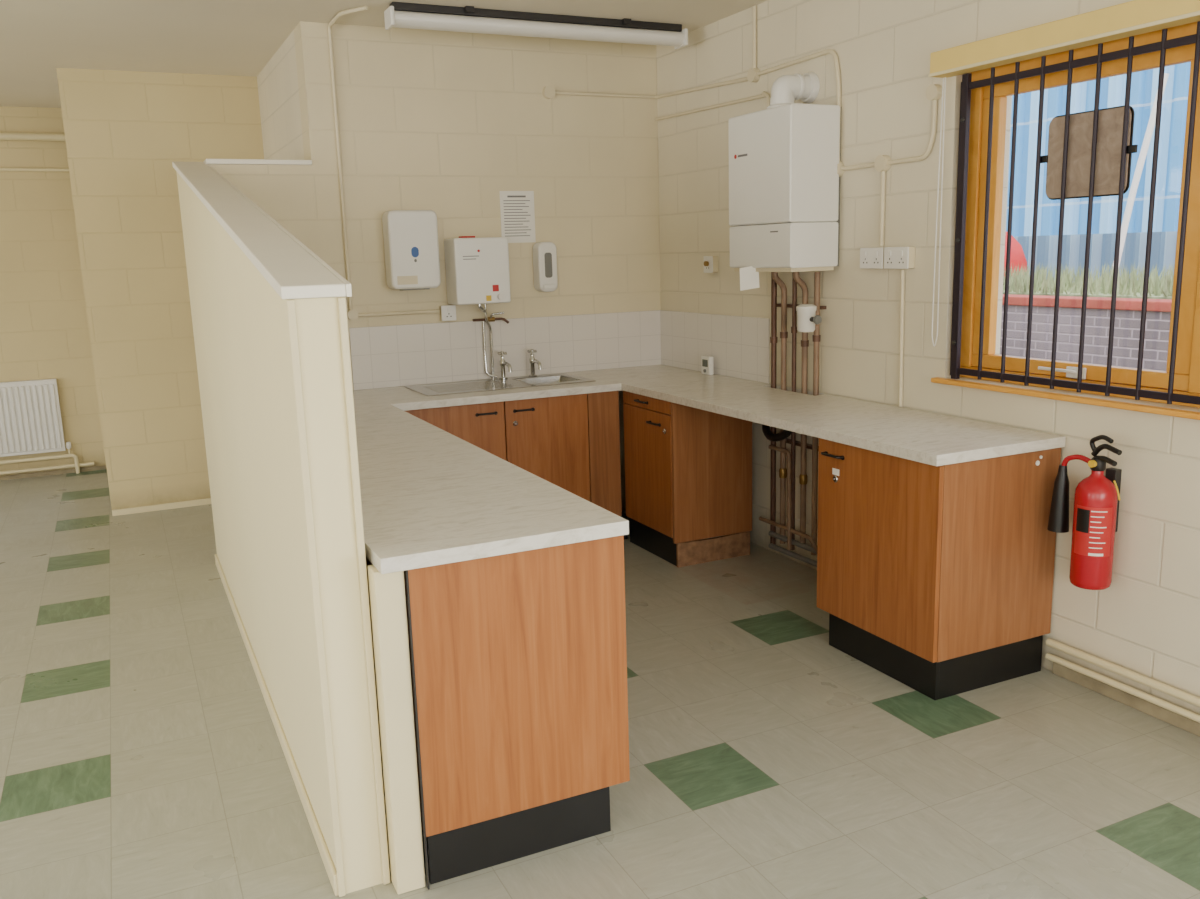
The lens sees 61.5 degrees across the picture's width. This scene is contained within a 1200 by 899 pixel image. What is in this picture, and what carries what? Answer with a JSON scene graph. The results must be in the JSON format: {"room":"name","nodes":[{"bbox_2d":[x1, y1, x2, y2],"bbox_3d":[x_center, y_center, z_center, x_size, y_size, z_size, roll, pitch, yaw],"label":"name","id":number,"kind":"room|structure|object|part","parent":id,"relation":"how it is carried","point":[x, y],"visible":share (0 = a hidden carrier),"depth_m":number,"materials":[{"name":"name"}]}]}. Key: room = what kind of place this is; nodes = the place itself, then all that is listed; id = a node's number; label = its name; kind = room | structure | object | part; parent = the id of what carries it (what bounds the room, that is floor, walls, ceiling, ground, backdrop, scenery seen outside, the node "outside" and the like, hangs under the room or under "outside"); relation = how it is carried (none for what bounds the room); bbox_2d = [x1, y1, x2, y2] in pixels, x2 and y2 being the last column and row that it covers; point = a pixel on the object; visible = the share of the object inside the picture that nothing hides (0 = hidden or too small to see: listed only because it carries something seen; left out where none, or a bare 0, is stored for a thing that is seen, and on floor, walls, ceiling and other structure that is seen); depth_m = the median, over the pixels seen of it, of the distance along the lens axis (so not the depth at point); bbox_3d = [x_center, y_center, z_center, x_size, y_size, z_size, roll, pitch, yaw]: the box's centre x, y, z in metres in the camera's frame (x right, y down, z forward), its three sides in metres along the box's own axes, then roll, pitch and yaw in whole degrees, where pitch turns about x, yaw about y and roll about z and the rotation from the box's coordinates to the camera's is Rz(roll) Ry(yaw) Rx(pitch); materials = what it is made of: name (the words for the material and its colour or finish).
{"room":"community hall","nodes":[
{"label":"community hall","id":0,"kind":"room"},
{"bbox_2d":[0,106,105,475],"bbox_3d":[-5.663,-1.034,7.221,4.020,2.770,0.300,-7,12,-25],"label":"wall","id":1,"kind":"structure","parent":0,"point":[44,327],"depth_m":7.69,"materials":[{"name":"yellow paint"}]},
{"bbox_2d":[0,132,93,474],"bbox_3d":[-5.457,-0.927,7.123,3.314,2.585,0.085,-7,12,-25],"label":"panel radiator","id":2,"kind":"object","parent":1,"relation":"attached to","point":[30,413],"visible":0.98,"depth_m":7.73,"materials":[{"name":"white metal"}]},
{"bbox_2d":[0,378,55,383],"bbox_3d":[-4.753,-0.478,7.549,1.215,0.010,0.055,-7,12,-25],"label":"grille","id":3,"kind":"object","parent":2,"relation":"attached to","point":[41,381],"depth_m":7.72,"materials":[{"name":"white metal"}]},
{"bbox_3d":[-4.736,-0.197,7.585,1.215,0.555,0.015,-7,12,-25],"label":"panel","id":4,"kind":"part","parent":2,"relation":"part of","materials":[{"name":"white metal"}]},
{"bbox_2d":[0,465,106,479],"bbox_3d":[-5.646,0.346,7.302,3.820,0.030,0.015,-7,12,-25],"label":"baseboard","id":5,"kind":"structure","parent":1,"relation":"attached to","point":[85,469],"depth_m":7.92,"materials":[{"name":"beige wood"}]},
{"bbox_2d":[56,68,263,509],"bbox_3d":[-2.650,-1.016,6.676,1.350,2.770,0.200,-7,12,-25],"label":"wall","id":6,"kind":"structure","parent":0,"point":[124,131],"depth_m":6.42,"materials":[{"name":"yellow paint"}]},
{"bbox_2d":[112,498,210,515],"bbox_3d":[-2.654,0.352,6.801,1.150,0.040,0.015,-7,12,-25],"label":"baseboard","id":7,"kind":"structure","parent":6,"relation":"attached to","point":[117,512],"depth_m":6.68,"materials":[{"name":"beige paint"}]},
{"bbox_2d":[172,161,382,893],"bbox_3d":[-1.339,-0.154,3.829,0.145,2.099,3.242,-7,12,-25],"label":"partition wall","id":8,"kind":"structure","parent":0,"point":[240,322],"depth_m":2.75,"materials":[{"name":"paint"}]},
{"bbox_3d":[-1.361,-0.895,3.684,0.145,0.589,3.242,-7,12,-25],"label":"cap","id":9,"kind":"part","parent":8,"relation":"part of","materials":[{"name":"beige paint"}]},
{"bbox_2d":[215,554,337,895],"bbox_3d":[-1.370,0.852,4.003,0.012,0.060,3.230,-7,12,-25],"label":"baseboard","id":10,"kind":"structure","parent":8,"relation":"attached to","point":[328,863],"depth_m":3.25,"materials":[{"name":"beige paint"}]},
{"bbox_2d":[207,165,351,296],"bbox_3d":[-1.253,-0.875,3.644,0.013,0.559,3.072,-7,12,-25],"label":"trim","id":11,"kind":"structure","parent":8,"relation":"attached to","point":[347,284],"depth_m":2.85,"materials":[{"name":"white paint"}]},
{"bbox_2d":[286,299,345,896],"bbox_3d":[-0.680,0.400,2.432,0.019,1.510,0.009,-7,12,-25],"label":"batten","id":12,"kind":"object","parent":8,"relation":"attached to","point":[291,307],"visible":1,"depth_m":2.42,"materials":[{"name":"beige paint"}]},
{"bbox_2d":[337,297,389,884],"bbox_3d":[-0.576,0.388,2.479,0.019,1.510,0.012,-7,12,-25],"label":"batten","id":13,"kind":"object","parent":8,"relation":"attached to","point":[342,308],"visible":1,"depth_m":2.46,"materials":[{"name":"beige paint"}]},
{"bbox_2d":[257,30,303,159],"bbox_3d":[-1.772,-0.944,6.181,0.200,2.770,1.460,-7,12,-25],"label":"wall","id":14,"kind":"structure","parent":0,"point":[278,90],"depth_m":5.79,"materials":[{"name":"beige paint"}]},
{"bbox_2d":[0,0,767,107],"bbox_3d":[-1.723,-1.621,2.159,7.600,0.100,12.500,-7,12,-25],"label":"ceiling","id":15,"kind":"structure","parent":0,"point":[38,37],"depth_m":5.12,"materials":[{"name":"paint"}]},
{"bbox_2d":[384,2,687,48],"bbox_3d":[-0.278,-2.127,5.072,1.600,0.110,0.120,-7,12,-25],"label":"fluorescent ceiling light","id":16,"kind":"object","parent":15,"relation":"attached to","point":[470,19],"visible":1,"depth_m":5.00,"materials":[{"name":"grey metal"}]},
{"bbox_2d":[206,21,660,510],"bbox_3d":[-0.819,-0.882,5.721,2.540,2.770,0.200,-7,12,-25],"label":"wall","id":17,"kind":"structure","parent":0,"point":[443,123],"depth_m":5.54,"materials":[{"name":"beige paint"}]},
{"bbox_2d":[203,159,311,164],"bbox_3d":[-1.742,-1.457,5.136,0.510,0.024,0.175,-7,12,-25],"label":"trim","id":18,"kind":"structure","parent":17,"relation":"on","point":[206,161],"depth_m":5.06,"materials":[{"name":"white paint"}]},
{"bbox_2d":[328,5,439,319],"bbox_3d":[-1.046,-1.411,5.145,0.508,1.488,0.455,-7,12,-25],"label":"conduit","id":19,"kind":"object","parent":17,"relation":"attached to","point":[352,314],"visible":1,"depth_m":5.24,"materials":[{"name":"beige plastic"}]},
{"bbox_2d":[382,210,440,289],"bbox_3d":[-1.010,-1.066,5.405,0.270,0.416,0.136,-7,12,-25],"label":"paper towel dispenser","id":20,"kind":"object","parent":17,"relation":"attached to","point":[411,246],"visible":1,"depth_m":5.34,"materials":[{"name":"white plastic"}]},
{"bbox_2d":[439,305,455,320],"bbox_3d":[-0.844,-0.757,5.593,0.084,0.084,0.046,-7,12,-25],"label":"fused spur","id":21,"kind":"object","parent":17,"relation":"attached to","point":[447,312],"visible":1,"depth_m":5.58,"materials":[{"name":"white plastic"}]},
{"bbox_2d":[444,236,510,378],"bbox_3d":[-0.647,-0.778,5.593,0.350,0.795,0.210,-7,12,-25],"label":"water heater","id":22,"kind":"object","parent":17,"relation":"attached to","point":[477,269],"visible":1,"depth_m":5.48,"materials":[{"name":"white plastic"}]},
{"bbox_3d":[-0.675,-0.983,5.553,0.310,0.355,0.190,-7,12,-25],"label":"casing","id":23,"kind":"part","parent":22,"relation":"part of","materials":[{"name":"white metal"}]},
{"bbox_3d":[-0.651,-0.781,5.576,0.057,0.053,0.018,7,14,37],"label":"swivel spout","id":24,"kind":"part","parent":22,"relation":"part of","materials":[{"name":"silver metal"}]},
{"bbox_3d":[-0.579,-0.755,5.670,0.082,0.035,0.027,-3,11,-7],"label":"valve lever","id":25,"kind":"part","parent":22,"relation":"part of","materials":[{"name":"silver metal"}]},
{"bbox_3d":[-0.544,-0.837,5.525,0.032,0.032,0.020,-7,12,-25],"label":"knob","id":26,"kind":"part","parent":22,"relation":"part of","materials":[{"name":"white plastic"}]},
{"bbox_2d":[349,310,660,389],"bbox_3d":[-0.482,-0.588,5.822,1.897,0.335,0.008,-7,12,-25],"label":"backsplash","id":27,"kind":"structure","parent":17,"relation":"attached to","point":[429,353],"depth_m":5.78,"materials":[{"name":"white tile"}]},
{"bbox_2d":[499,191,535,242],"bbox_3d":[-0.465,-1.314,5.701,0.205,0.285,0.002,-7,12,-25],"label":"notice","id":28,"kind":"object","parent":17,"relation":"attached to","point":[517,212],"visible":0.99,"depth_m":5.70,"materials":[{"name":"paper"}]},
{"bbox_2d":[503,200,530,235],"bbox_3d":[-0.466,-1.306,5.701,0.160,0.198,0.001,-7,12,-25],"label":"print","id":29,"kind":"object","parent":28,"relation":"attached to","point":[516,213],"depth_m":5.70},
{"bbox_2d":[532,242,557,291],"bbox_3d":[-0.311,-1.043,5.764,0.115,0.280,0.112,-7,12,-25],"label":"soap dispenser","id":30,"kind":"object","parent":17,"relation":"attached to","point":[544,253],"visible":1,"depth_m":5.73,"materials":[{"name":"white plastic"}]},
{"bbox_2d":[0,469,1199,898],"bbox_3d":[-1.641,1.195,2.711,7.600,0.100,12.500,-7,12,-25],"label":"floor","id":31,"kind":"structure","parent":0,"point":[142,756],"depth_m":3.22,"materials":[{"name":"tile"}]},
{"bbox_2d":[367,565,424,894],"bbox_3d":[-0.510,0.706,2.536,0.074,0.860,0.070,-7,12,-25],"label":"cabinet filler","id":32,"kind":"object","parent":31,"relation":"on","point":[386,591],"visible":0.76,"depth_m":2.50,"materials":[{"name":"beige paint"}]},
{"bbox_2d":[366,535,629,889],"bbox_3d":[-0.724,0.471,3.768,0.620,0.860,2.543,-7,12,-25],"label":"base cabinet peninsula","id":33,"kind":"object","parent":31,"relation":"on","point":[518,661],"visible":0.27,"depth_m":2.63,"materials":[{"name":"brown wood"}]},
{"bbox_2d":[353,365,1065,573],"bbox_3d":[-0.069,-0.115,4.316,2.518,0.038,3.172,-7,12,-25],"label":"countertop","id":34,"kind":"structure","parent":33,"relation":"on","point":[430,496],"depth_m":3.54,"materials":[{"name":"laminate"}]},
{"bbox_2d":[404,373,594,395],"bbox_3d":[-0.546,-0.284,5.540,0.950,0.161,0.450,-7,12,-25],"label":"sink","id":35,"kind":"object","parent":34,"relation":"in","point":[553,379],"visible":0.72,"depth_m":5.50,"materials":[{"name":"silver metal"}]},
{"bbox_3d":[-0.296,-0.310,5.652,0.300,0.155,0.310,-7,12,-25],"label":"bowl","id":36,"kind":"part","parent":35,"relation":"part of","materials":[{"name":"silver metal"}]},
{"bbox_2d":[497,351,511,378],"bbox_3d":[-0.529,-0.470,5.659,0.059,0.156,0.154,-7,12,-25],"label":"tap","id":37,"kind":"object","parent":34,"relation":"on","point":[503,362],"visible":1,"depth_m":5.68,"materials":[{"name":"silver metal"}]},
{"bbox_3d":[-0.523,-0.464,5.648,0.020,0.053,0.127,-7,12,-25],"label":"spout","id":38,"kind":"part","parent":37,"relation":"part of","materials":[{"name":"silver metal"}]},
{"bbox_2d":[527,349,541,376],"bbox_3d":[-0.367,-0.490,5.734,0.059,0.156,0.154,-7,12,-25],"label":"tap","id":39,"kind":"object","parent":34,"relation":"on","point":[532,360],"visible":1,"depth_m":5.76,"materials":[{"name":"silver metal"}]},
{"bbox_3d":[-0.361,-0.483,5.723,0.020,0.053,0.127,-7,12,-25],"label":"spout","id":40,"kind":"part","parent":39,"relation":"part of","materials":[{"name":"silver metal"}]},
{"bbox_2d":[701,355,713,374],"bbox_3d":[0.602,-0.474,5.677,0.036,0.104,0.090,-7,12,-25],"label":"thermostat","id":41,"kind":"object","parent":34,"relation":"on","point":[707,362],"visible":1,"depth_m":5.65,"materials":[{"name":"white plastic"}]},
{"bbox_2d":[405,391,626,539],"bbox_3d":[-0.551,0.118,5.543,1.315,0.860,0.631,-7,12,-25],"label":"base cabinet","id":42,"kind":"object","parent":31,"relation":"on","point":[570,442],"visible":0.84,"depth_m":5.35,"materials":[{"name":"brown wood"}]},
{"bbox_3d":[-0.749,0.126,5.137,0.577,0.702,0.018,-7,12,-25],"label":"door","id":43,"kind":"part","parent":42,"relation":"part of","materials":[{"name":"brown wood"}]},
{"bbox_3d":[-0.574,-0.181,5.139,0.111,0.015,0.032,-7,12,-25],"label":"handle","id":44,"kind":"part","parent":42,"relation":"part of","materials":[{"name":"black plastic"}]},
{"bbox_3d":[-0.389,-0.203,5.225,0.111,0.015,0.032,-7,12,-25],"label":"handle","id":45,"kind":"part","parent":42,"relation":"part of","materials":[{"name":"black plastic"}]},
{"bbox_3d":[-0.273,0.069,5.359,0.467,0.702,0.018,-7,12,-25],"label":"door","id":46,"kind":"part","parent":42,"relation":"part of","materials":[{"name":"brown wood"}]},
{"bbox_3d":[0.025,0.033,5.497,0.183,0.702,0.018,-7,12,-25],"label":"blank panel","id":47,"kind":"part","parent":42,"relation":"part of","materials":[{"name":"brown wood"}]},
{"bbox_2d":[623,391,751,567],"bbox_3d":[0.447,0.117,5.404,0.503,0.858,0.560,-7,12,-25],"label":"base cabinet","id":48,"kind":"object","parent":31,"relation":"on","point":[688,470],"visible":0.96,"depth_m":5.19,"materials":[{"name":"brown wood"}]},
{"bbox_3d":[0.210,-0.249,5.256,0.032,0.015,0.111,-7,12,-25],"label":"drawer handle","id":49,"kind":"part","parent":48,"relation":"part of","materials":[{"name":"black plastic"}]},
{"bbox_3d":[0.245,-0.246,5.241,0.019,0.066,0.518,-7,12,-25],"label":"drawer","id":50,"kind":"part","parent":48,"relation":"part of","materials":[{"name":"brown wood"}]},
{"bbox_3d":[0.255,0.100,5.309,0.019,0.630,0.518,-7,12,-25],"label":"door","id":51,"kind":"part","parent":48,"relation":"part of","materials":[{"name":"brown wood"}]},
{"bbox_3d":[0.269,-0.133,5.159,0.032,0.015,0.111,-7,12,-25],"label":"door handle","id":52,"kind":"part","parent":48,"relation":"part of","materials":[{"name":"black plastic"}]},
{"bbox_3d":[0.577,0.096,5.159,0.470,0.728,0.019,-7,12,-25],"label":"panel","id":53,"kind":"part","parent":48,"relation":"part of","materials":[{"name":"brown wood"}]},
{"bbox_2d":[817,438,1060,699],"bbox_3d":[1.257,0.394,3.869,0.606,0.858,0.657,-7,12,-25],"label":"base cabinet","id":54,"kind":"object","parent":31,"relation":"on","point":[938,580],"visible":0.94,"depth_m":3.62,"materials":[{"name":"brown wood"}]},
{"bbox_3d":[0.890,0.023,3.878,0.032,0.015,0.111,-7,12,-25],"label":"door handle","id":55,"kind":"part","parent":54,"relation":"part of","materials":[{"name":"black plastic"}]},
{"bbox_3d":[1.018,0.348,3.745,0.019,0.701,0.652,-7,12,-25],"label":"door","id":56,"kind":"part","parent":54,"relation":"part of","materials":[{"name":"brown wood"}]},
{"bbox_3d":[1.415,0.368,3.586,0.554,0.706,0.020,-7,12,-25],"label":"panel","id":57,"kind":"part","parent":54,"relation":"part of","materials":[{"name":"brown wood"}]},
{"bbox_2d":[656,0,1199,714],"bbox_3d":[2.364,-0.328,2.414,0.300,2.770,9.000,-7,12,-25],"label":"wall","id":58,"kind":"structure","parent":0,"point":[1146,623],"depth_m":4.22,"materials":[{"name":"beige paint"}]},
{"bbox_2d":[704,256,717,272],"bbox_3d":[0.606,-1.024,5.579,0.060,0.090,0.090,-7,12,-25],"label":"light switch","id":59,"kind":"object","parent":58,"relation":"attached to","point":[710,262],"visible":1,"depth_m":5.55,"materials":[{"name":"white plastic"}]},
{"bbox_2d":[660,310,769,383],"bbox_3d":[0.623,-0.600,5.715,0.008,0.335,1.150,-7,12,-25],"label":"backsplash","id":60,"kind":"structure","parent":58,"relation":"attached to","point":[739,346],"depth_m":5.62,"materials":[{"name":"white tile"}]},
{"bbox_2d":[542,5,941,405],"bbox_3d":[0.526,-1.219,4.898,0.734,1.860,2.314,-7,12,-25],"label":"conduit","id":61,"kind":"object","parent":58,"relation":"attached to","point":[882,163],"visible":0.98,"depth_m":4.50,"materials":[{"name":"beige plastic"}]},
{"bbox_2d":[879,171,885,245],"bbox_3d":[1.210,-1.047,4.319,0.020,0.345,0.019,-7,12,-25],"label":"cable conduit","id":62,"kind":"object","parent":61,"relation":"attached to","point":[883,173],"depth_m":4.32,"materials":[{"name":"beige plastic"}]},
{"bbox_2d":[729,72,840,290],"bbox_3d":[0.838,-1.244,4.699,0.334,0.988,0.500,-7,12,-25],"label":"boiler","id":63,"kind":"object","parent":58,"relation":"attached to","point":[784,180],"depth_m":4.55,"materials":[{"name":"white metal"}]},
{"bbox_3d":[0.859,-0.962,4.761,0.266,0.198,0.496,-7,12,-25],"label":"casing","id":64,"kind":"part","parent":63,"relation":"part of","materials":[{"name":"white metal"}]},
{"bbox_2d":[734,266,833,271],"bbox_3d":[0.865,-0.856,4.783,0.240,0.018,0.460,-7,12,-25],"label":"panel","id":65,"kind":"object","parent":63,"relation":"on","point":[736,268],"depth_m":4.60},
{"bbox_3d":[0.847,-1.308,4.692,0.270,0.505,0.500,-7,12,-25],"label":"casing","id":66,"kind":"part","parent":63,"relation":"part of","materials":[{"name":"white metal"}]},
{"bbox_3d":[0.980,-1.223,4.772,0.020,0.700,0.460,-7,12,-25],"label":"hanging plate","id":67,"kind":"part","parent":63,"relation":"part of","materials":[{"name":"grey plastic"}]},
{"bbox_2d":[759,272,826,566],"bbox_3d":[1.066,-0.102,4.697,0.172,1.431,1.100,-7,12,-25],"label":"pipes","id":68,"kind":"object","parent":58,"relation":"attached to","point":[806,317],"visible":0.89,"depth_m":4.98,"materials":[{"name":"orange metal"}]},
{"bbox_2d":[796,304,816,331],"bbox_3d":[0.966,-0.616,4.723,0.094,0.128,0.094,-7,12,-25],"label":"valve","id":69,"kind":"object","parent":68,"relation":"on","point":[806,313],"depth_m":4.69,"materials":[{"name":"white plastic"}]},
{"bbox_3d":[1.002,-0.598,4.649,0.044,0.044,0.020,-7,12,-25],"label":"vessel lever","id":70,"kind":"part","parent":68,"relation":"part of","materials":[{"name":"grey plastic"}]},
{"bbox_2d":[860,247,883,268],"bbox_3d":[1.192,-0.832,4.386,0.046,0.090,0.146,-7,12,-25],"label":"double socket","id":71,"kind":"object","parent":58,"relation":"attached to","point":[870,258],"visible":0.97,"depth_m":4.37,"materials":[{"name":"white plastic"}]},
{"bbox_2d":[884,247,914,268],"bbox_3d":[1.260,-0.807,4.248,0.046,0.090,0.146,-7,12,-25],"label":"double socket","id":72,"kind":"object","parent":58,"relation":"attached to","point":[894,257],"visible":1,"depth_m":4.22,"materials":[{"name":"white plastic"}]},
{"bbox_2d":[898,270,904,405],"bbox_3d":[1.286,-0.472,4.303,0.018,0.580,0.027,-7,12,-25],"label":"cable conduit","id":73,"kind":"object","parent":58,"relation":"attached to","point":[902,272],"depth_m":4.30,"materials":[{"name":"beige plastic"}]},
{"bbox_2d":[931,377,1199,419],"bbox_3d":[1.895,-0.109,3.163,0.105,0.020,2.265,-7,12,-25],"label":"window sill","id":74,"kind":"structure","parent":58,"relation":"attached to","point":[1005,389],"depth_m":3.53,"materials":[{"name":"wood"}]},
{"bbox_2d":[950,21,1199,404],"bbox_3d":[1.858,-0.693,3.045,0.063,1.164,2.155,-7,12,-25],"label":"bars","id":75,"kind":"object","parent":58,"relation":"in","point":[967,85],"depth_m":3.49,"materials":[{"name":"black metal"}]},
{"bbox_2d":[1038,366,1076,373],"bbox_3d":[1.674,-0.289,3.687,0.027,0.016,0.156,-7,12,-25],"label":"stay","id":76,"kind":"object","parent":75,"relation":"attached to","point":[1040,368],"depth_m":3.67,"materials":[{"name":"white metal"}]},
{"bbox_2d":[928,0,1199,346],"bbox_3d":[1.820,-0.793,2.997,0.088,1.134,2.295,-7,12,-25],"label":"roller blind","id":77,"kind":"object","parent":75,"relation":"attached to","point":[1135,17],"visible":1,"depth_m":3.38,"materials":[{"name":"yellow fabric"}]},
{"bbox_3d":[1.768,-1.262,2.887,0.004,0.012,2.295,-7,12,-25],"label":"pelmet rail","id":78,"kind":"part","parent":77,"relation":"part of","materials":[{"name":"beige paint"}]},
{"bbox_2d":[1066,366,1085,378],"bbox_3d":[1.712,-0.276,3.627,0.008,0.040,0.080,-7,12,-25],"label":"plate","id":79,"kind":"object","parent":75,"relation":"attached to","point":[1069,375],"visible":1,"depth_m":3.63,"materials":[{"name":"white plastic"}]},
{"bbox_2d":[1040,106,1137,199],"bbox_3d":[1.653,-1.002,3.427,0.022,0.285,0.390,-7,12,-25],"label":"sign back","id":80,"kind":"object","parent":75,"relation":"attached to","point":[1110,120],"visible":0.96,"depth_m":3.42,"materials":[{"name":"brown wood"}]},
{"bbox_2d":[960,21,1199,407],"bbox_3d":[1.950,-0.712,3.084,0.060,1.190,2.170,-7,12,-25],"label":"window","id":81,"kind":"structure","parent":58,"relation":"in","point":[976,107],"depth_m":3.66,"materials":[{"name":"orange wood"}]},
{"bbox_3d":[1.708,-0.802,3.581,0.040,1.096,0.926,-7,12,-25],"label":"sash","id":82,"kind":"part","parent":81,"relation":"part of","materials":[{"name":"orange wood"}]},
{"bbox_2d":[1047,435,1121,589],"bbox_3d":[1.681,0.200,3.466,0.162,0.530,0.272,-7,12,-25],"label":"fire extinguisher","id":83,"kind":"object","parent":58,"relation":"attached to","point":[1097,496],"visible":1,"depth_m":3.40,"materials":[{"name":"red metal"}]},
{"bbox_3d":[1.628,0.239,3.403,0.004,0.080,0.046,-8,13,-30],"label":"label panel","id":84,"kind":"part","parent":83,"relation":"part of","materials":[{"name":"black plastic"}]},
{"bbox_3d":[1.676,-0.014,3.372,0.020,0.074,0.100,-4,11,-13],"label":"carry handle","id":85,"kind":"part","parent":83,"relation":"part of","materials":[{"name":"black plastic"}]},
{"bbox_3d":[1.682,0.035,3.356,0.020,0.023,0.102,-3,11,-8],"label":"lever","id":86,"kind":"part","parent":83,"relation":"part of","materials":[{"name":"black plastic"}]},
{"bbox_3d":[1.683,0.007,3.352,0.022,0.053,0.132,-4,11,-11],"label":"lever","id":87,"kind":"part","parent":83,"relation":"part of","materials":[{"name":"black plastic"}]},
{"bbox_2d":[1045,638,1199,722],"bbox_3d":[2.863,1.183,1.317,0.048,0.090,5.495,-7,12,-25],"label":"pipes","id":88,"kind":"object","parent":58,"relation":"attached to","point":[1162,687],"visible":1,"depth_m":3.45,"materials":[{"name":"beige metal"}]},
{"bbox_2d":[1052,662,1199,736],"bbox_3d":[2.888,1.254,1.328,0.012,0.055,5.510,-7,12,-25],"label":"baseboard","id":89,"kind":"structure","parent":58,"relation":"attached to","point":[1189,725],"depth_m":3.49,"materials":[{"name":"beige wood"}]},
{"label":"outside","id":90,"kind":"structure","parent":0,"visible":0},
{"bbox_3d":[15.451,-3.584,27.143,44.650,0.100,75.000,-7,12,-25],"label":"ground","id":91,"kind":"structure","parent":90,"visible":0},
{"bbox_2d":[1000,305,1170,370],"bbox_3d":[3.672,-0.518,8.992,0.220,1.540,26.000,-7,12,-25],"label":"brickwork","id":92,"kind":"object","parent":91,"relation":"on","point":[1127,322],"visible":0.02,"depth_m":8.07,"materials":[{"name":"grey brick"}]},
{"bbox_2d":[1002,294,1171,311],"bbox_3d":[3.649,-1.310,8.837,0.280,0.075,26.000,-7,12,-25],"label":"coping","id":93,"kind":"object","parent":92,"relation":"on","point":[1135,304],"visible":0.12,"depth_m":8.02,"materials":[{"name":"red brick"}]},
{"bbox_2d":[1004,73,1168,276],"bbox_3d":[7.425,-3.663,17.014,1.200,4.411,4.800,-7,12,-25],"label":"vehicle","id":94,"kind":"object","parent":91,"relation":"on","point":[1017,256],"visible":0.2,"depth_m":15.34,"materials":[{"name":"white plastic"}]},
{"bbox_2d":[1003,262,1174,298],"bbox_3d":[4.556,-0.792,9.373,1.542,1.880,26.000,-7,12,-25],"label":"hedge","id":95,"kind":"object","parent":91,"relation":"on","point":[1158,288],"visible":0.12,"depth_m":8.85,"materials":[{"name":"green plant"}]},
{"bbox_2d":[1014,231,1176,282],"bbox_3d":[6.932,-3.983,24.578,0.070,2.160,23.950,-7,12,-25],"label":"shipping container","id":96,"kind":"object","parent":91,"relation":"on","point":[1102,246],"visible":0.03,"depth_m":19.17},
{"bbox_2d":[1006,62,1190,236],"bbox_3d":[15.388,-9.062,28.839,0.150,10.000,53.830,-7,12,-25],"label":"warehouse building","id":97,"kind":"structure","parent":91,"relation":"on","point":[1144,84],"depth_m":29.79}
]}

